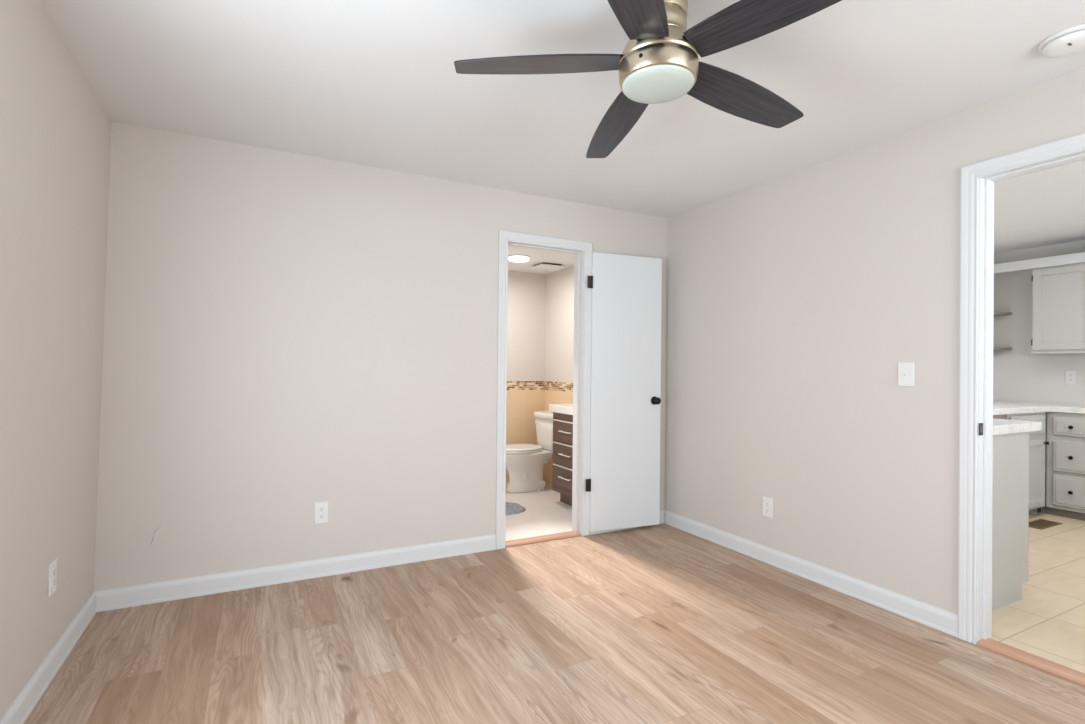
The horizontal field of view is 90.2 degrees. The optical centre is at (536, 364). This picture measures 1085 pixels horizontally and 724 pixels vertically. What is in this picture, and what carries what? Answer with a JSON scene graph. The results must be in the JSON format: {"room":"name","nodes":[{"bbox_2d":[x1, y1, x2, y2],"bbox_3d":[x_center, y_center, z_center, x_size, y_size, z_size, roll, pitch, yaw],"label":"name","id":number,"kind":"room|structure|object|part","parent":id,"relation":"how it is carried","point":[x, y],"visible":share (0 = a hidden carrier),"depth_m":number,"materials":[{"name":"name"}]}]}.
{"room":"empty bedroom","nodes":[
{"label":"empty bedroom","id":0,"kind":"room"},
{"bbox_2d":[0,0,111,718],"bbox_3d":[-1.184,0.000,0.678,0.146,2.440,4.470,1,0,-27],"label":"wall","id":1,"kind":"structure","parent":0,"point":[55,131],"depth_m":1.96,"materials":[{"name":"paint"}]},
{"bbox_2d":[0,592,96,723],"bbox_3d":[-1.182,1.169,0.726,0.016,0.101,4.354,1,0,-27],"label":"baseboard","id":2,"kind":"structure","parent":1,"relation":"attached to","point":[26,700],"depth_m":2.07,"materials":[{"name":"paint"}]},
{"bbox_2d":[48,559,56,596],"bbox_3d":[-1.885,0.828,2.105,0.009,0.124,0.076,1,0,-27],"label":"wall outlet","id":3,"kind":"object","parent":1,"relation":"attached to","point":[52,579],"visible":1,"depth_m":2.09,"materials":[{"name":"white plastic"}]},
{"bbox_2d":[94,122,666,590],"bbox_3d":[-0.655,0.020,3.530,3.737,2.440,0.123,1,0,-27],"label":"wall","id":4,"kind":"structure","parent":0,"point":[285,333],"depth_m":3.09,"materials":[{"name":"paint"}]},
{"bbox_2d":[94,534,495,611],"bbox_3d":[-1.234,1.182,3.157,2.146,0.101,0.016,1,0,-27],"label":"baseboard","id":5,"kind":"structure","parent":4,"relation":"attached to","point":[156,592],"depth_m":3.04,"materials":[{"name":"paint"}]},
{"bbox_2d":[314,501,328,523],"bbox_3d":[-1.256,0.861,3.150,0.076,0.124,0.009,1,0,-27],"label":"wall outlet","id":6,"kind":"object","parent":4,"relation":"attached to","point":[321,508],"visible":1,"depth_m":3.15,"materials":[{"name":"white plastic"}]},
{"bbox_2d":[318,506,324,511],"bbox_3d":[-1.255,0.840,3.147,0.035,0.029,0.003,1,0,-27],"label":"receptacle","id":7,"kind":"object","parent":6,"relation":"attached to","point":[320,508],"depth_m":3.15,"materials":[{"name":"grey plastic"}]},
{"bbox_2d":[318,514,324,518],"bbox_3d":[-1.255,0.882,3.147,0.035,0.029,0.003,1,0,-27],"label":"receptacle","id":8,"kind":"object","parent":6,"relation":"attached to","point":[320,516],"depth_m":3.15,"materials":[{"name":"grey plastic"}]},
{"bbox_2d":[495,230,591,549],"bbox_3d":[0.037,0.170,3.878,0.747,2.158,0.138,1,0,-27],"label":"door frame","id":9,"kind":"structure","parent":4,"relation":"attached to","point":[505,237],"depth_m":3.97,"materials":[{"name":"paint"}]},
{"bbox_2d":[586,252,661,531],"bbox_3d":[0.662,0.201,4.071,0.641,2.059,0.122,1,0,-21],"label":"door","id":10,"kind":"structure","parent":4,"relation":"in","point":[623,485],"depth_m":4.07,"materials":[{"name":"paint"}]},
{"bbox_3d":[0.915,0.275,4.137,0.064,0.064,0.062,1,0,-21],"label":"knob","id":11,"kind":"part","parent":10,"relation":"part of","materials":[{"name":"black metal"}]},
{"bbox_2d":[590,510,664,534],"bbox_3d":[0.707,1.207,4.157,0.712,0.101,0.016,1,0,-27],"label":"baseboard","id":12,"kind":"structure","parent":4,"relation":"attached to","point":[662,512],"depth_m":4.14,"materials":[{"name":"paint"}]},
{"bbox_2d":[507,271,545,380],"bbox_3d":[-0.693,0.121,5.605,1.900,2.260,0.100,1,0,-27],"label":"wall","id":13,"kind":"structure","parent":0,"point":[526,291],"depth_m":5.84,"materials":[{"name":"paint"}]},
{"bbox_2d":[506,390,543,482],"bbox_3d":[-0.678,0.757,5.552,1.692,0.986,0.008,1,0,-27],"label":"wall tile","id":14,"kind":"structure","parent":13,"relation":"attached to","point":[522,405],"depth_m":5.82,"materials":[{"name":"beige tile"}]},
{"bbox_2d":[507,381,543,389],"bbox_3d":[-0.672,0.216,5.554,1.691,0.097,0.009,1,0,-27],"label":"tile band","id":15,"kind":"object","parent":13,"relation":"attached to","point":[511,385],"visible":0.36,"depth_m":5.83,"materials":[{"name":"tile"}]},
{"bbox_2d":[508,246,574,273],"bbox_3d":[-0.280,-1.039,4.833,1.900,0.060,1.850,1,0,-27],"label":"ceiling","id":16,"kind":"structure","parent":0,"point":[537,256],"depth_m":5.14,"materials":[{"name":"paint"}]},
{"bbox_2d":[508,254,529,262],"bbox_3d":[-0.171,-0.986,5.030,0.208,0.042,0.208,1,0,-27],"label":"ceiling lamp","id":17,"kind":"object","parent":16,"relation":"attached to","point":[517,258],"visible":0.98,"depth_m":4.96,"materials":[{"name":"white glass"}]},
{"bbox_2d":[530,263,564,270],"bbox_3d":[0.104,-0.987,5.430,0.260,0.030,0.260,1,0,-27],"label":"ceiling vent","id":18,"kind":"object","parent":16,"relation":"in","point":[543,266],"visible":1,"depth_m":5.38,"materials":[{"name":"white"}]},
{"bbox_2d":[24,480,1084,723],"bbox_3d":[-0.037,1.265,2.320,3.717,0.051,6.340,1,0,-27],"label":"floor","id":19,"kind":"structure","parent":0,"point":[663,623],"depth_m":2.33,"materials":[{"name":"brown wood"}]},
{"bbox_2d":[505,502,525,515],"bbox_3d":[-0.383,1.235,4.623,0.574,0.032,0.375,1,0,-27],"label":"bath rug","id":20,"kind":"object","parent":19,"relation":"on","point":[511,508],"visible":0.24,"depth_m":4.61,"materials":[{"name":"grey fabric"}]},
{"bbox_2d":[506,411,552,492],"bbox_3d":[-0.080,0.873,5.454,0.718,0.766,0.436,1,0,-27],"label":"toilet","id":21,"kind":"object","parent":19,"relation":"on","point":[525,463],"visible":0.81,"depth_m":5.35,"materials":[{"name":"white ceramic"}]},
{"bbox_3d":[-0.184,0.850,5.400,0.484,0.020,0.366,1,0,-27],"label":"seat","id":22,"kind":"part","parent":21,"relation":"part of","materials":[{"name":"white plastic"}]},
{"bbox_3d":[-0.182,0.826,5.401,0.482,0.024,0.364,1,0,-27],"label":"lid","id":23,"kind":"part","parent":21,"relation":"part of","materials":[{"name":"white ceramic"}]},
{"bbox_3d":[-0.100,1.059,5.443,0.667,0.392,0.360,1,0,-27],"label":"bowl","id":24,"kind":"part","parent":21,"relation":"part of","materials":[{"name":"white ceramic"}]},
{"bbox_3d":[0.144,0.521,5.569,0.222,0.056,0.436,1,0,-27],"label":"tank lid","id":25,"kind":"part","parent":21,"relation":"part of","materials":[{"name":"white ceramic"}]},
{"bbox_3d":[0.142,0.708,5.568,0.196,0.315,0.410,1,0,-27],"label":"tank","id":26,"kind":"part","parent":21,"relation":"part of","materials":[{"name":"white ceramic"}]},
{"bbox_2d":[505,531,580,547],"bbox_3d":[0.030,1.241,3.865,0.603,0.017,0.110,1,0,-27],"label":"threshold","id":27,"kind":"object","parent":19,"relation":"on","point":[537,539],"visible":0.83,"depth_m":3.83,"materials":[{"name":"brown wood"}]},
{"bbox_2d":[549,404,572,505],"bbox_3d":[0.463,0.811,4.705,0.435,0.892,0.802,1,0,-27],"label":"bathroom vanity","id":28,"kind":"object","parent":19,"relation":"on","point":[562,413],"visible":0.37,"depth_m":4.77,"materials":[{"name":"brown wood"}]},
{"bbox_3d":[0.266,0.999,4.705,0.029,0.189,0.482,1,0,-27],"label":"drawer","id":29,"kind":"part","parent":28,"relation":"part of","materials":[{"name":"brown wood"}]},
{"bbox_3d":[0.270,0.596,4.707,0.029,0.188,0.482,1,0,-27],"label":"drawer","id":30,"kind":"part","parent":28,"relation":"part of","materials":[{"name":"brown wood"}]},
{"bbox_3d":[0.268,0.797,4.706,0.029,0.186,0.482,1,0,-27],"label":"drawer","id":31,"kind":"part","parent":28,"relation":"part of","materials":[{"name":"brown wood"}]},
{"bbox_2d":[976,638,1084,686],"bbox_3d":[2.204,1.254,2.123,0.110,0.017,0.760,1,0,-27],"label":"threshold","id":32,"kind":"object","parent":19,"relation":"on","point":[1072,675],"visible":1,"depth_m":2.28,"materials":[{"name":"brown wood"}]},
{"bbox_2d":[545,266,573,382],"bbox_3d":[0.531,0.132,5.195,0.100,2.260,1.750,1,0,-27],"label":"wall","id":33,"kind":"structure","parent":0,"point":[559,313],"depth_m":5.66,"materials":[{"name":"paint"}]},
{"bbox_2d":[544,390,572,482],"bbox_3d":[0.477,0.767,5.167,0.008,0.986,1.750,1,0,-27],"label":"wall tile","id":34,"kind":"structure","parent":33,"relation":"attached to","point":[550,397],"depth_m":5.77,"materials":[{"name":"beige tile"}]},
{"bbox_2d":[544,381,572,391],"bbox_3d":[0.482,0.225,5.169,0.009,0.097,1.750,1,0,-27],"label":"tile band","id":35,"kind":"object","parent":33,"relation":"attached to","point":[548,385],"visible":0.36,"depth_m":5.66,"materials":[{"name":"tile"}]},
{"bbox_2d":[39,0,1084,253],"bbox_3d":[2.228,-1.218,2.200,7.577,0.080,5.010,1,0,-27],"label":"ceiling","id":36,"kind":"structure","parent":0,"point":[372,83],"depth_m":2.33,"materials":[{"name":"paint"}]},
{"bbox_2d":[454,0,841,157],"bbox_3d":[0.434,-1.035,1.746,1.239,0.326,1.285,1,0,-27],"label":"ceiling fan","id":37,"kind":"object","parent":36,"relation":"hanging from","point":[659,63],"visible":1,"depth_m":1.68,"materials":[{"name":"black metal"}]},
{"bbox_3d":[-0.006,-0.984,1.772,0.553,0.006,0.155,2,10,7],"label":"fan blade","id":38,"kind":"part","parent":37,"relation":"part of","materials":[{"name":"black wood"}]},
{"bbox_3d":[0.310,-0.935,2.111,0.155,0.006,0.553,-10,-3,-12],"label":"fan blade","id":39,"kind":"part","parent":37,"relation":"part of","materials":[{"name":"brown wood"}]},
{"bbox_3d":[0.220,-1.002,1.367,0.155,0.006,0.553,11,0,25],"label":"fan blade","id":40,"kind":"part","parent":37,"relation":"part of","materials":[{"name":"brown wood"}]},
{"bbox_3d":[0.385,-0.887,1.724,0.225,0.028,0.225,1,0,-27],"label":"lamp shade","id":41,"kind":"part","parent":37,"relation":"part of","materials":[{"name":"white glass"}]},
{"bbox_3d":[0.731,-0.941,1.916,0.553,0.006,0.155,5,-12,-29],"label":"fan blade","id":42,"kind":"part","parent":37,"relation":"part of","materials":[{"name":"black wood"}]},
{"bbox_3d":[0.676,-0.976,1.455,0.553,0.006,0.155,-1,-11,43],"label":"fan blade","id":43,"kind":"part","parent":37,"relation":"part of","materials":[{"name":"brown wood"}]},
{"bbox_2d":[1039,23,1084,57],"bbox_3d":[1.932,-1.161,1.951,0.176,0.042,0.176,1,0,-27],"label":"smoke detector","id":44,"kind":"object","parent":36,"relation":"attached to","point":[1069,41],"visible":1,"depth_m":1.94,"materials":[{"name":"white plastic"}]},
{"bbox_2d":[664,68,1084,613],"bbox_3d":[2.082,0.042,2.428,0.120,2.440,4.590,1,0,-27],"label":"wall","id":45,"kind":"structure","parent":0,"point":[795,301],"depth_m":3.02,"materials":[{"name":"paint"}]},
{"bbox_2d":[763,496,772,518],"bbox_3d":[1.472,0.910,3.449,0.009,0.124,0.076,1,0,-27],"label":"wall outlet","id":46,"kind":"object","parent":45,"relation":"attached to","point":[767,502],"visible":1,"depth_m":3.44,"materials":[{"name":"white plastic"}]},
{"bbox_2d":[664,510,957,637],"bbox_3d":[1.486,1.211,3.405,0.016,0.101,2.034,1,0,-27],"label":"baseboard","id":47,"kind":"structure","parent":45,"relation":"attached to","point":[945,621],"depth_m":3.06,"materials":[{"name":"paint"}]},
{"bbox_2d":[898,362,913,386],"bbox_3d":[1.854,0.048,2.719,0.018,0.120,0.076,1,0,-27],"label":"light switch","id":48,"kind":"object","parent":45,"relation":"attached to","point":[905,369],"visible":1,"depth_m":2.72,"materials":[{"name":"white plastic"}]},
{"bbox_2d":[958,133,1084,643],"bbox_3d":[2.228,0.173,2.135,0.152,2.179,0.904,1,0,-27],"label":"door frame","id":49,"kind":"structure","parent":45,"relation":"attached to","point":[970,174],"depth_m":2.46,"materials":[{"name":"paint"}]},
{"bbox_3d":[2.014,0.292,2.451,0.034,0.056,0.002,1,0,-27],"label":"plate","id":50,"kind":"part","parent":49,"relation":"part of","materials":[{"name":"brown metal"}]},
{"bbox_2d":[991,502,1084,672],"bbox_3d":[3.986,1.308,2.761,3.680,0.051,4.300,1,0,-27],"label":"floor","id":51,"kind":"structure","parent":0,"point":[1048,622],"depth_m":2.89,"materials":[{"name":"tile"}]},
{"bbox_2d":[993,415,1001,418],"bbox_3d":[2.928,0.834,4.291,1.590,0.892,0.608,1,0,-27],"label":"base cabinet","id":52,"kind":"object","parent":51,"relation":"on","point":[994,416],"visible":0.02,"depth_m":4.35,"materials":[{"name":"paint"}]},
{"bbox_2d":[993,400,1084,414],"bbox_3d":[3.455,0.365,3.859,3.636,0.048,1.858,1,0,-27],"label":"countertop","id":53,"kind":"structure","parent":52,"relation":"on","point":[999,407],"depth_m":4.56,"materials":[{"name":"white stone"}]},
{"bbox_2d":[992,432,1028,610],"bbox_3d":[2.227,0.813,3.115,0.782,0.907,0.700,1,0,-27],"label":"base cabinet","id":54,"kind":"object","parent":51,"relation":"on","point":[1010,498],"visible":0.16,"depth_m":2.87,"materials":[{"name":"paint"}]},
{"bbox_2d":[993,419,1041,434],"bbox_3d":[2.255,0.335,3.119,0.823,0.048,0.730,1,0,-27],"label":"countertop","id":55,"kind":"structure","parent":54,"relation":"on","point":[1000,426],"depth_m":2.88,"materials":[{"name":"white stone"}]},
{"bbox_2d":[1002,412,1048,514],"bbox_3d":[3.962,0.847,4.774,0.680,0.892,0.697,1,0,-27],"label":"base cabinet","id":56,"kind":"object","parent":51,"relation":"on","point":[1037,439],"visible":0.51,"depth_m":4.57,"materials":[{"name":"paint"}]},
{"bbox_3d":[4.088,0.502,4.499,0.595,0.160,0.026,1,0,-27],"label":"drawer","id":57,"kind":"part","parent":56,"relation":"part of","materials":[{"name":"paint"}]},
{"bbox_3d":[4.083,0.911,4.499,0.595,0.565,0.020,1,0,-27],"label":"cabinet door","id":58,"kind":"part","parent":56,"relation":"part of","materials":[{"name":"paint"}]},
{"bbox_2d":[1029,519,1062,529],"bbox_3d":[4.083,1.289,4.375,0.370,0.006,0.140,1,0,-27],"label":"floor vent","id":59,"kind":"object","parent":51,"relation":"in","point":[1041,524],"visible":0.87,"depth_m":4.37,"materials":[{"name":"gold metal"}]},
{"bbox_2d":[1029,520,1056,527],"bbox_3d":[4.083,1.289,4.375,0.330,0.004,0.104,1,0,-27],"label":"grille","id":60,"kind":"object","parent":59,"relation":"attached to","point":[1036,523],"depth_m":4.37,"materials":[{"name":"gold metal"}]},
{"bbox_2d":[1041,412,1084,520],"bbox_3d":[4.709,0.854,4.687,0.637,0.892,0.370,1,0,-27],"label":"base cabinet","id":61,"kind":"object","parent":51,"relation":"on","point":[1065,451],"visible":1,"depth_m":4.56,"materials":[{"name":"paint"}]},
{"bbox_3d":[4.484,1.066,4.524,0.026,0.260,0.248,1,0,-27],"label":"drawer","id":62,"kind":"part","parent":61,"relation":"part of","materials":[{"name":"paint"}]},
{"bbox_3d":[4.486,0.776,4.526,0.026,0.256,0.248,1,0,-27],"label":"drawer","id":63,"kind":"part","parent":61,"relation":"part of","materials":[{"name":"paint"}]},
{"bbox_3d":[4.489,0.522,4.527,0.026,0.152,0.248,1,0,-27],"label":"drawer","id":64,"kind":"part","parent":61,"relation":"part of","materials":[{"name":"paint"}]},
{"bbox_2d":[993,240,1084,501],"bbox_3d":[5.690,0.086,3.612,0.100,2.440,4.350,1,0,-27],"label":"wall","id":65,"kind":"structure","parent":0,"point":[1019,375],"depth_m":5.29,"materials":[{"name":"paint"}]},
{"bbox_2d":[1031,262,1084,353],"bbox_3d":[4.908,-0.497,4.671,0.328,0.791,0.890,1,0,-27],"label":"upper cabinet","id":66,"kind":"object","parent":65,"relation":"attached to","point":[1058,292],"visible":1,"depth_m":4.83,"materials":[{"name":"paint"}]},
{"bbox_2d":[994,252,1084,273],"bbox_3d":[4.965,-0.932,4.222,0.028,0.086,2.599,1,0,-27],"label":"trim board","id":67,"kind":"object","parent":66,"relation":"attached to","point":[1073,258],"depth_m":4.92,"materials":[{"name":"paint"}]},
{"bbox_2d":[1065,371,1075,383],"bbox_3d":[4.922,0.115,4.982,0.009,0.124,0.076,1,0,-27],"label":"wall outlet","id":68,"kind":"object","parent":65,"relation":"attached to","point":[1070,376],"visible":1,"depth_m":4.98,"materials":[{"name":"white plastic"}]},
{"bbox_3d":[3.053,0.065,4.756,3.740,2.440,0.100,1,0,-27],"label":"wall","id":69,"kind":"structure","parent":0,"visible":0},
{"bbox_2d":[993,347,1011,349],"bbox_3d":[4.556,-0.163,5.380,0.298,0.022,0.163,1,0,-27],"label":"corner shelf","id":70,"kind":"object","parent":69,"relation":"attached to","point":[994,348],"visible":0.51,"depth_m":5.36,"materials":[{"name":"paint"}]},
{"bbox_2d":[994,312,1011,315],"bbox_3d":[4.559,-0.512,5.382,0.298,0.022,0.163,1,0,-27],"label":"corner shelf","id":71,"kind":"object","parent":69,"relation":"attached to","point":[995,313],"visible":0.51,"depth_m":5.37,"materials":[{"name":"paint"}]}
]}

